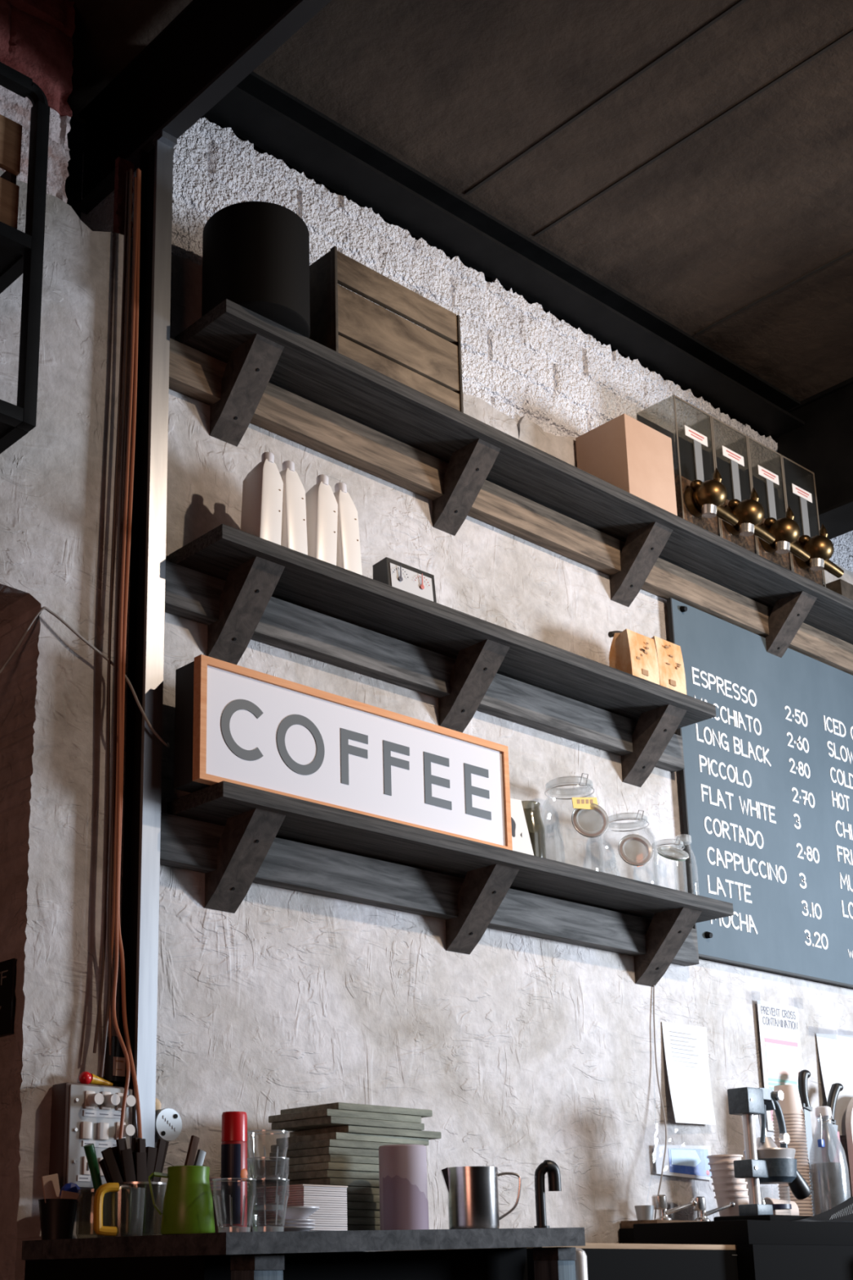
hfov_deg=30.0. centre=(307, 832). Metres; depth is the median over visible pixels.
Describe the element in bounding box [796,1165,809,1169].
paper cup
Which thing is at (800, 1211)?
paper cup
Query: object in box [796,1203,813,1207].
paper cup
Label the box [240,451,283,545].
bottle
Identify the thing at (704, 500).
tap
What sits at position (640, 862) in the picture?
glass jar
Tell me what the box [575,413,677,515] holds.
cardboard box
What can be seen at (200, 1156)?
table knife
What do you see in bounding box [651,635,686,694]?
coffee bag
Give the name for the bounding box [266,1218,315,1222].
saucer
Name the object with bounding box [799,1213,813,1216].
paper cup
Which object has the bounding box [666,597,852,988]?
menu board
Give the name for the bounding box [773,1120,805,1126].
paper cup
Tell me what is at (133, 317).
cable
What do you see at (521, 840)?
greeting card
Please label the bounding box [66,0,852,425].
ceiling
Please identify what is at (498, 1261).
countertop
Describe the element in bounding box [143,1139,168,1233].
stirrer
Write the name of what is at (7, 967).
door sign
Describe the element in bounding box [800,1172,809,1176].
paper cup
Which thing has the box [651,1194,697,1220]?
tap
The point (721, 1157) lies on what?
paper cup
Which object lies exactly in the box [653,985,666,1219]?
cord
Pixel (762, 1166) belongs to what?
bowl
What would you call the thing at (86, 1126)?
rocker switch
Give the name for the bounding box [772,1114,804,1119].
paper cup
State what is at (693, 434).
print
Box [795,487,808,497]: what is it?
print
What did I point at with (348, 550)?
bottle
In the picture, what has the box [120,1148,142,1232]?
pen
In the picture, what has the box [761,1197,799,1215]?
paper cup
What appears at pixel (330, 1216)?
napkin stack
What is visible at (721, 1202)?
paper cup
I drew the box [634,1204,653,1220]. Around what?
plastic cup
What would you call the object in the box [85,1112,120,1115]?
print
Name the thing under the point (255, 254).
canister
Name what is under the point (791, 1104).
paper cup
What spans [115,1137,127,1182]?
stirrer
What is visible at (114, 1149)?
stirrer
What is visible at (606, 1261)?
countertop
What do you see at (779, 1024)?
poster
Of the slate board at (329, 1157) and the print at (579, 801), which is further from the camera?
the print at (579, 801)
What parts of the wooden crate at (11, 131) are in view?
panel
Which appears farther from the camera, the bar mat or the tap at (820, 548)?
the tap at (820, 548)
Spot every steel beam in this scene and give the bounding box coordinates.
[75,0,331,214]
[203,71,804,439]
[750,377,852,539]
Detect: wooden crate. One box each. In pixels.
[0,114,22,229]
[309,245,463,413]
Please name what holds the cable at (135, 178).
attached to the wall at (524, 1051)
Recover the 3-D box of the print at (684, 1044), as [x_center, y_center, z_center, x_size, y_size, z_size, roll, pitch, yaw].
[1.103,0.633,4.618,0.130,0.098,0.003,13,-20,-39]
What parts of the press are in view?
post, link arm, lever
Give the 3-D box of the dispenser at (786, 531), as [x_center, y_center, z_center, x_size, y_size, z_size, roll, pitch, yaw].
[1.535,-1.075,5.312,0.198,0.475,0.258,13,-20,-39]
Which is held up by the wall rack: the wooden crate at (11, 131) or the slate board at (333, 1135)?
the wooden crate at (11, 131)
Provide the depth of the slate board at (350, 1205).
3.30 m
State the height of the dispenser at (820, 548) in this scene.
0.475 m
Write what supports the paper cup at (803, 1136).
on the paper cup at (802, 1140)
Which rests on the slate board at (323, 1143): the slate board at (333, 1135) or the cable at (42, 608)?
the slate board at (333, 1135)
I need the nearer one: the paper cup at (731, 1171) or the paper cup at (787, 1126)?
the paper cup at (731, 1171)
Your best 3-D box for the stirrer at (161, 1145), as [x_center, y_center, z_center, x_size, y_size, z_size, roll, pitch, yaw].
[-0.301,0.694,3.112,0.058,0.182,0.014,13,-20,-39]
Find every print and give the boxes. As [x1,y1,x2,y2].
[84,1142,116,1146]
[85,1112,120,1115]
[577,799,593,804]
[636,642,648,675]
[665,644,681,686]
[671,1031,698,1067]
[688,429,704,440]
[726,449,741,460]
[761,469,775,479]
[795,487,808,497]
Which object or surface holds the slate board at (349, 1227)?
on the countertop at (498, 1261)
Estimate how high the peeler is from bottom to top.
0.150 m
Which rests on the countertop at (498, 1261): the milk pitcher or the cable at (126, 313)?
the milk pitcher
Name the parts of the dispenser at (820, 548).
panel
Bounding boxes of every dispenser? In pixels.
[636,394,738,537]
[675,415,775,554]
[711,435,810,571]
[745,454,844,586]
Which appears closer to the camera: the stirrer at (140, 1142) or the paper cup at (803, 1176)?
the stirrer at (140, 1142)
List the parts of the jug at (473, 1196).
spout, handle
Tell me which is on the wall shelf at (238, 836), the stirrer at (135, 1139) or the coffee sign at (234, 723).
the coffee sign at (234, 723)
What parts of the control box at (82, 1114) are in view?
knob, knob, knob, knob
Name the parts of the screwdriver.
handle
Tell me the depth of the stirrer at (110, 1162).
3.04 m
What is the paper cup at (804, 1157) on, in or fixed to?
on the paper cup at (798, 1160)
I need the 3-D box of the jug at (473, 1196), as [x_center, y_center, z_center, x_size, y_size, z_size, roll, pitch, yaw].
[0.362,0.775,3.349,0.142,0.130,0.119,13,-20,-39]
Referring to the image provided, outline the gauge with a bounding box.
[373,556,436,602]
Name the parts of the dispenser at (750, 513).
panel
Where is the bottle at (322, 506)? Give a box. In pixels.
[305,474,337,565]
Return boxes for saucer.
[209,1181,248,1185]
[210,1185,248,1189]
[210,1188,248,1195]
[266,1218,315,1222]
[266,1222,315,1226]
[266,1226,315,1231]
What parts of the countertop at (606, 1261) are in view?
panel, panel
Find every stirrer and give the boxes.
[98,1158,129,1233]
[101,1146,138,1233]
[111,1146,126,1233]
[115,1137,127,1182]
[133,1137,141,1174]
[135,1152,146,1232]
[137,1138,145,1232]
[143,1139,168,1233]
[143,1146,156,1232]
[146,1138,165,1233]
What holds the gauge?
on the wall shelf at (242, 585)
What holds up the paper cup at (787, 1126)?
on the paper cup at (788, 1129)
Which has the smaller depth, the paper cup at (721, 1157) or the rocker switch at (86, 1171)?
the rocker switch at (86, 1171)
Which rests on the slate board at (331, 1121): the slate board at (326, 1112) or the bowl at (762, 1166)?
the slate board at (326, 1112)
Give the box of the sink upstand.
[618,1219,697,1243]
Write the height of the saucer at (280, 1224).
0.011 m
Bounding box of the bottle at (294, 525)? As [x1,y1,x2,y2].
[279,460,307,555]
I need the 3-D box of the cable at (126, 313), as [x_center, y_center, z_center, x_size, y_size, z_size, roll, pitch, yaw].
[-0.426,-0.554,3.558,0.023,2.200,0.008,13,-20,-39]
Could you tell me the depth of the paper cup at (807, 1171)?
4.61 m
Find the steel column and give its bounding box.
[113,134,173,1257]
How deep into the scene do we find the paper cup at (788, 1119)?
4.65 m
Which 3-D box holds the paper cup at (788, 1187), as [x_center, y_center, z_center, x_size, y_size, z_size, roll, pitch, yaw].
[1.425,1.005,4.644,0.092,0.088,0.092,13,-20,-39]
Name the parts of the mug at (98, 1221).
handle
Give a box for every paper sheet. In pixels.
[662,1022,715,1124]
[816,1033,852,1135]
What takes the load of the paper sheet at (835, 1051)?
attached to the wall at (524, 1051)
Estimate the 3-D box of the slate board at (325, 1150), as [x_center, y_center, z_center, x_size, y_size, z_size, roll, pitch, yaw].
[0.085,0.701,3.430,0.274,0.015,0.195,13,-20,-39]
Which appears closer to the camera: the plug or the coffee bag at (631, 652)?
the plug
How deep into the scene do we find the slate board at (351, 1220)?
3.29 m
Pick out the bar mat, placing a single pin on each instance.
(842, 1212)
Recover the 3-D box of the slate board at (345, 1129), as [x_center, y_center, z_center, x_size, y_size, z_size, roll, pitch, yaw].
[0.128,0.664,3.475,0.275,0.015,0.197,13,-20,-39]
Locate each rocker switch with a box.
[80,1121,92,1139]
[82,1155,90,1174]
[97,1122,108,1140]
[98,1157,103,1176]
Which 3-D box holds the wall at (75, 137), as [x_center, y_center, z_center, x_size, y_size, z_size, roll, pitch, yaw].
[-0.164,0.001,4.986,5.600,4.500,0.100,13,-20,-39]
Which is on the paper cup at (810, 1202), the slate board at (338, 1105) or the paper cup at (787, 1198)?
the paper cup at (787, 1198)
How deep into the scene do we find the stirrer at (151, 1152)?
3.10 m
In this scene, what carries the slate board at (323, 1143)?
on the slate board at (325, 1150)
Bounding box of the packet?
[653,1144,712,1180]
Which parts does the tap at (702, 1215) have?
lever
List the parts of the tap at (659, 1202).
lever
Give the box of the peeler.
[83,1143,107,1222]
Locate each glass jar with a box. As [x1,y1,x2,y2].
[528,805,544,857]
[540,773,608,871]
[599,809,659,885]
[651,836,688,892]
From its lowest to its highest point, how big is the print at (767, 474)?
0.015 m
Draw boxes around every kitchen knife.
[798,1069,814,1169]
[822,1083,843,1162]
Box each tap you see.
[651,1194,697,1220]
[684,467,738,525]
[690,1196,735,1221]
[723,487,775,544]
[760,506,810,561]
[794,523,844,577]
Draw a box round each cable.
[0,606,169,747]
[92,170,128,1053]
[98,168,132,1077]
[107,168,139,1211]
[108,177,136,1055]
[118,169,142,1138]
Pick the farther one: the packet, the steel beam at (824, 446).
the steel beam at (824, 446)
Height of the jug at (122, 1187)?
0.103 m
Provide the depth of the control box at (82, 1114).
3.18 m
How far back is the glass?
3.05 m
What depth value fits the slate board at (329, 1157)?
3.32 m
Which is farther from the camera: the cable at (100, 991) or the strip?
the strip
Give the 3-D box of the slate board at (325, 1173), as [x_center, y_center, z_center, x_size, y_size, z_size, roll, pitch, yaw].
[0.083,0.745,3.414,0.276,0.015,0.198,13,-20,-39]
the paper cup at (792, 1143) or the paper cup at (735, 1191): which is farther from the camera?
the paper cup at (792, 1143)
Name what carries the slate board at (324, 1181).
on the slate board at (350, 1189)
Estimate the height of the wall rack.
0.805 m
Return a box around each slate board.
[268,1108,421,1123]
[268,1169,379,1182]
[269,1146,378,1159]
[270,1154,378,1167]
[270,1162,378,1174]
[271,1115,424,1131]
[271,1139,405,1152]
[271,1177,379,1187]
[275,1132,428,1145]
[280,1102,432,1117]
[289,1124,441,1139]
[342,1225,380,1230]
[343,1194,379,1202]
[344,1186,379,1195]
[344,1208,379,1217]
[346,1201,379,1210]
[346,1217,380,1225]
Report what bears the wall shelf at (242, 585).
attached to the wall at (524, 1051)
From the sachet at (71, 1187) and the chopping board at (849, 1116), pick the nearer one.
the sachet at (71, 1187)
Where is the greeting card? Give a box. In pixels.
[510,798,533,855]
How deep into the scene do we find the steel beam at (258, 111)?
4.74 m
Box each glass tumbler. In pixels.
[75,1195,115,1235]
[212,1177,256,1232]
[246,1156,288,1211]
[246,1177,289,1231]
[247,1129,288,1183]
[771,1188,791,1213]
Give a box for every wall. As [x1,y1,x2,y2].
[0,0,75,117]
[0,169,852,1279]
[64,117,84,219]
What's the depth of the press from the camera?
4.20 m
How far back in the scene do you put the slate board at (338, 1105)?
3.40 m
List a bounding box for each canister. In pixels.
[201,200,310,338]
[574,1248,588,1279]
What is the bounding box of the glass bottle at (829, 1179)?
[809,1106,849,1214]
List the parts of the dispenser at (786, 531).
panel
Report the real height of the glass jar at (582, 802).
0.284 m
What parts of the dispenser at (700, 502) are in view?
panel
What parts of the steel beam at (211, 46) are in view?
weld plate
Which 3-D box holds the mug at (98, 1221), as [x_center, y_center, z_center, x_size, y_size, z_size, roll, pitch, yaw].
[-0.359,0.709,2.973,0.114,0.098,0.080,13,-20,-39]
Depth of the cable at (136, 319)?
3.53 m
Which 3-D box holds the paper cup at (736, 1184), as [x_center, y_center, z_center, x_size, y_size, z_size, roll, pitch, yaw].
[1.192,1.029,4.458,0.099,0.085,0.099,13,-20,-39]
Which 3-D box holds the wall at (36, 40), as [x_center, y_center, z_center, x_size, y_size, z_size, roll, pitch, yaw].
[-1.119,-2.132,3.672,1.173,0.692,0.336,13,-20,-39]
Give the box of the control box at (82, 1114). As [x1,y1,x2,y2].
[48,1082,135,1193]
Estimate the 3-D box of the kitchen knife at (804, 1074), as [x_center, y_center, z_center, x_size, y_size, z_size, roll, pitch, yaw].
[1.531,0.880,4.857,0.065,0.305,0.032,13,-20,-39]
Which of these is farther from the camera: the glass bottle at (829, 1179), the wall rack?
the glass bottle at (829, 1179)
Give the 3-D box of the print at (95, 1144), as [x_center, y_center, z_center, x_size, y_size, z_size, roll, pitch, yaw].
[-0.411,0.629,3.195,0.088,0.002,0.001,13,-20,-39]
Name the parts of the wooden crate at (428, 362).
panel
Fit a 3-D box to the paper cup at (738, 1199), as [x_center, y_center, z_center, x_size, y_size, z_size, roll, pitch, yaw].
[1.197,1.066,4.452,0.099,0.085,0.099,13,-20,-39]
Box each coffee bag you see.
[608,628,660,684]
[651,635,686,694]
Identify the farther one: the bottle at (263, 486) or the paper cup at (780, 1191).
the paper cup at (780, 1191)
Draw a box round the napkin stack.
[255,1184,347,1231]
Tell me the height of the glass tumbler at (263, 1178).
0.090 m
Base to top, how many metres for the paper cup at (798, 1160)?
0.088 m
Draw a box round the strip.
[808,1172,816,1215]
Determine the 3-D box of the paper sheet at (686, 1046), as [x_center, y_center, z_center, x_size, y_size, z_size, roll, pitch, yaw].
[1.114,0.701,4.596,0.223,0.294,0.031,13,-20,-39]
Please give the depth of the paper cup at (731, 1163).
4.43 m
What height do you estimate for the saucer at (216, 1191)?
0.011 m
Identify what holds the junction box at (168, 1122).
attached to the wall at (524, 1051)
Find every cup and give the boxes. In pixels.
[38,1198,77,1239]
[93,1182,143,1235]
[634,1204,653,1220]
[706,1154,742,1186]
[708,1160,733,1193]
[709,1168,734,1199]
[711,1174,745,1206]
[711,1181,747,1213]
[713,1188,748,1216]
[714,1195,749,1216]
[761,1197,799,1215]
[772,1084,804,1116]
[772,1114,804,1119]
[773,1117,804,1123]
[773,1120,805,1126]
[773,1124,805,1129]
[773,1128,806,1133]
[773,1131,806,1136]
[773,1134,806,1139]
[774,1137,807,1142]
[775,1141,807,1146]
[777,1145,807,1149]
[777,1182,811,1187]
[778,1186,811,1191]
[778,1190,811,1194]
[778,1193,812,1197]
[780,1196,812,1200]
[787,1200,812,1204]
[794,1155,808,1159]
[794,1158,808,1162]
[795,1148,808,1152]
[795,1151,808,1155]
[796,1162,808,1166]
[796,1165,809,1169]
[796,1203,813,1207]
[797,1168,809,1173]
[798,1207,813,1210]
[799,1210,813,1213]
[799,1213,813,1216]
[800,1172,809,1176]
[802,1175,810,1179]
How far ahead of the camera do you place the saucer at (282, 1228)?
2.95 m
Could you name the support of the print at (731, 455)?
attached to the dispenser at (750, 513)
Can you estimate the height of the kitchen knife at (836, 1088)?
0.262 m
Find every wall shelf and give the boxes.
[160,781,733,986]
[164,524,716,786]
[168,298,852,675]
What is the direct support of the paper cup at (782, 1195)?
on the paper cup at (787, 1198)
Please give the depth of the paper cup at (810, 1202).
4.58 m
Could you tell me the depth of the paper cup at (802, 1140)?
4.63 m
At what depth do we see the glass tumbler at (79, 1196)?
3.07 m
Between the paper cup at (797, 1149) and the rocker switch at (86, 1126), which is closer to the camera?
the rocker switch at (86, 1126)
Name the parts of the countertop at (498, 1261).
panel, post, panel, post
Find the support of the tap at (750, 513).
on the dispenser at (750, 513)
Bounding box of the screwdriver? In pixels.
[78,1071,112,1085]
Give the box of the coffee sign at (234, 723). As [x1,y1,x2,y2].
[173,654,512,850]
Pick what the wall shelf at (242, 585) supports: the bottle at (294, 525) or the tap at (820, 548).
the bottle at (294, 525)
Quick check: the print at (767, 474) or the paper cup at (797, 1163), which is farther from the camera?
the print at (767, 474)
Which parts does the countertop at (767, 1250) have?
door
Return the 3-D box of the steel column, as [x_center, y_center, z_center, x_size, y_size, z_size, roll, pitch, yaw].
[-0.368,0.035,3.459,0.048,3.610,0.092,13,-20,-39]
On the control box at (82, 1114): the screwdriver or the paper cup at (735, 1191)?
the screwdriver
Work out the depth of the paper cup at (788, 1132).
4.64 m
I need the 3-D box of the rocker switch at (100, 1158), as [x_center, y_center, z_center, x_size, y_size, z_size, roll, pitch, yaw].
[-0.410,0.672,3.184,0.018,0.036,0.006,13,-20,-39]
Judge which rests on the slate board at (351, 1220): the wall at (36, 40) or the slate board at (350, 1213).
the slate board at (350, 1213)
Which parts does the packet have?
pale panel, blue panel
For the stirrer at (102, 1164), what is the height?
0.145 m
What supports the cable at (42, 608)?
attached to the wall at (524, 1051)
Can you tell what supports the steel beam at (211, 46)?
attached to the steel column
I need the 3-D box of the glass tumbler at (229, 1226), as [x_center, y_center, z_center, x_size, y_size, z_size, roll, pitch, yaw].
[-0.127,0.647,2.746,0.076,0.090,0.076,13,-20,-39]
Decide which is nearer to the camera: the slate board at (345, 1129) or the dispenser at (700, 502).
the slate board at (345, 1129)
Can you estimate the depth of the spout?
3.28 m
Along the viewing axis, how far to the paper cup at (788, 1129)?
4.64 m
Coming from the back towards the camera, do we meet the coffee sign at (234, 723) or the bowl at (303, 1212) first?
the coffee sign at (234, 723)
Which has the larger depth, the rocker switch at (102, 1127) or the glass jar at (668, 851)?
the glass jar at (668, 851)
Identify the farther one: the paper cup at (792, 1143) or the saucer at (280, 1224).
the paper cup at (792, 1143)
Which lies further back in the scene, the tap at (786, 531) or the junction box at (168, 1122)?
the tap at (786, 531)
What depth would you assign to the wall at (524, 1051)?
3.83 m
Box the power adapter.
[104,1035,125,1083]
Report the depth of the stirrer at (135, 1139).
3.10 m
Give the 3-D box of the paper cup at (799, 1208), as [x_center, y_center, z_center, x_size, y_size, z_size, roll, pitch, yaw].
[1.425,1.061,4.628,0.092,0.088,0.092,13,-20,-39]
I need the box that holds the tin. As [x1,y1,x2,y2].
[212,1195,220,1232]
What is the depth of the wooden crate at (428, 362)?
4.12 m
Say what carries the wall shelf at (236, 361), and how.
attached to the wall at (524, 1051)
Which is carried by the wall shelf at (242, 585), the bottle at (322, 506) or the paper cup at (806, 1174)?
the bottle at (322, 506)
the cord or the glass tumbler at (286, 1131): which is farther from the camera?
the cord
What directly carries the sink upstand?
in the countertop at (606, 1261)
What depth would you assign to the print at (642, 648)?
4.59 m
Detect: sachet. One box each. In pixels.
[40,1173,60,1203]
[59,1182,80,1202]
[60,1190,81,1201]
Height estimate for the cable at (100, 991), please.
2.150 m
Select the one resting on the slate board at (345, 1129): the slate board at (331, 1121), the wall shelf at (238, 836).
the slate board at (331, 1121)
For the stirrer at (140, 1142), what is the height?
0.179 m
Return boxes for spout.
[533,1160,561,1227]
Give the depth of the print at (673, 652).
4.69 m
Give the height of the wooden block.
0.106 m
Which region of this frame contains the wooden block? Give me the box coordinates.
[823,578,852,599]
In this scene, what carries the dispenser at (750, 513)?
on the wall shelf at (236, 361)
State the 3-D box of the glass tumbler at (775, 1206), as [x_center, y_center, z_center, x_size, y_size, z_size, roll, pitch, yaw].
[1.250,0.987,4.234,0.081,0.078,0.081,13,-20,-39]
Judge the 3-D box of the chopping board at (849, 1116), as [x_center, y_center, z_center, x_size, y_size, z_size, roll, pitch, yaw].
[1.864,1.062,5.093,0.420,0.432,0.020,13,-20,-39]
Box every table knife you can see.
[184,1135,199,1165]
[193,1149,205,1165]
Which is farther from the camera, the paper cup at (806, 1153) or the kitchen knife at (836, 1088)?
the kitchen knife at (836, 1088)
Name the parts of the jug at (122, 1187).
handle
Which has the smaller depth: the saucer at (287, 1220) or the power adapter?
the saucer at (287, 1220)
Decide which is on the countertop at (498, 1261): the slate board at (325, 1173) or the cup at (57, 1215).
the cup at (57, 1215)
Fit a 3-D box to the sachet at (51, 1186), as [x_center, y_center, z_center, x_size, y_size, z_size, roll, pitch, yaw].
[-0.494,0.722,3.078,0.057,0.116,0.006,13,-20,-39]
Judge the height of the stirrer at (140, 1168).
0.152 m
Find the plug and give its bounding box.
[155,1097,161,1111]
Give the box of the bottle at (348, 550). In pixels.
[333,482,362,575]
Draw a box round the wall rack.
[0,62,49,453]
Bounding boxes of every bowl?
[270,1205,319,1219]
[733,1147,796,1184]
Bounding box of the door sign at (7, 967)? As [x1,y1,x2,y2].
[0,958,15,1036]
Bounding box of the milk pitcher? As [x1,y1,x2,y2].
[147,1165,215,1235]
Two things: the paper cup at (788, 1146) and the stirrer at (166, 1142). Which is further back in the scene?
the paper cup at (788, 1146)
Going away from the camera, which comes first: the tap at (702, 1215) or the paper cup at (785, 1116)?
the tap at (702, 1215)
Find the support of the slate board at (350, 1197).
on the slate board at (350, 1205)
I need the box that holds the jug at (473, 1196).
[440,1166,521,1229]
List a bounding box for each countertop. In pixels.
[21,1227,585,1279]
[411,1243,739,1279]
[633,1219,852,1279]
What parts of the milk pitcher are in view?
handle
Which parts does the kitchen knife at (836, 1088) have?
blade, handle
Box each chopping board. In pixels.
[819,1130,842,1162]
[845,1097,852,1196]
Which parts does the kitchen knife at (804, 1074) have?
handle, blade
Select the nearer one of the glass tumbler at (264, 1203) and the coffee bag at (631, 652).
the glass tumbler at (264, 1203)
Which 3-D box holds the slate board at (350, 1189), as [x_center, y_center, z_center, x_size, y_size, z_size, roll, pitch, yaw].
[0.082,0.776,3.409,0.276,0.015,0.198,13,-20,-39]
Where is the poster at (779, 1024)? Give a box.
[756,1000,804,1130]
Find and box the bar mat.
[792,1196,852,1222]
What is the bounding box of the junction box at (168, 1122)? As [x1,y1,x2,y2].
[154,1107,182,1142]
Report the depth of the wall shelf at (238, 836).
3.93 m
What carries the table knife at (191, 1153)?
in the milk pitcher
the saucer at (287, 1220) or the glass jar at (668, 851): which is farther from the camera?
the glass jar at (668, 851)
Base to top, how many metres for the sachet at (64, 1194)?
0.021 m
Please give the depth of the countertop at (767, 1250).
3.92 m
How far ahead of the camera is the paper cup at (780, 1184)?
4.61 m
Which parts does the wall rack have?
shelf plate, shelf plate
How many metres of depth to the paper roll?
3.21 m
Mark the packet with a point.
(682, 1161)
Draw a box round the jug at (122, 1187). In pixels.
[113,1181,166,1235]
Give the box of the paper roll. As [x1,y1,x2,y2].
[378,1144,428,1230]
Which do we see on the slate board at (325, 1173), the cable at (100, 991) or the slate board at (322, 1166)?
the slate board at (322, 1166)
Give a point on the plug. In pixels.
(157, 1104)
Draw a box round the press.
[713,1087,811,1221]

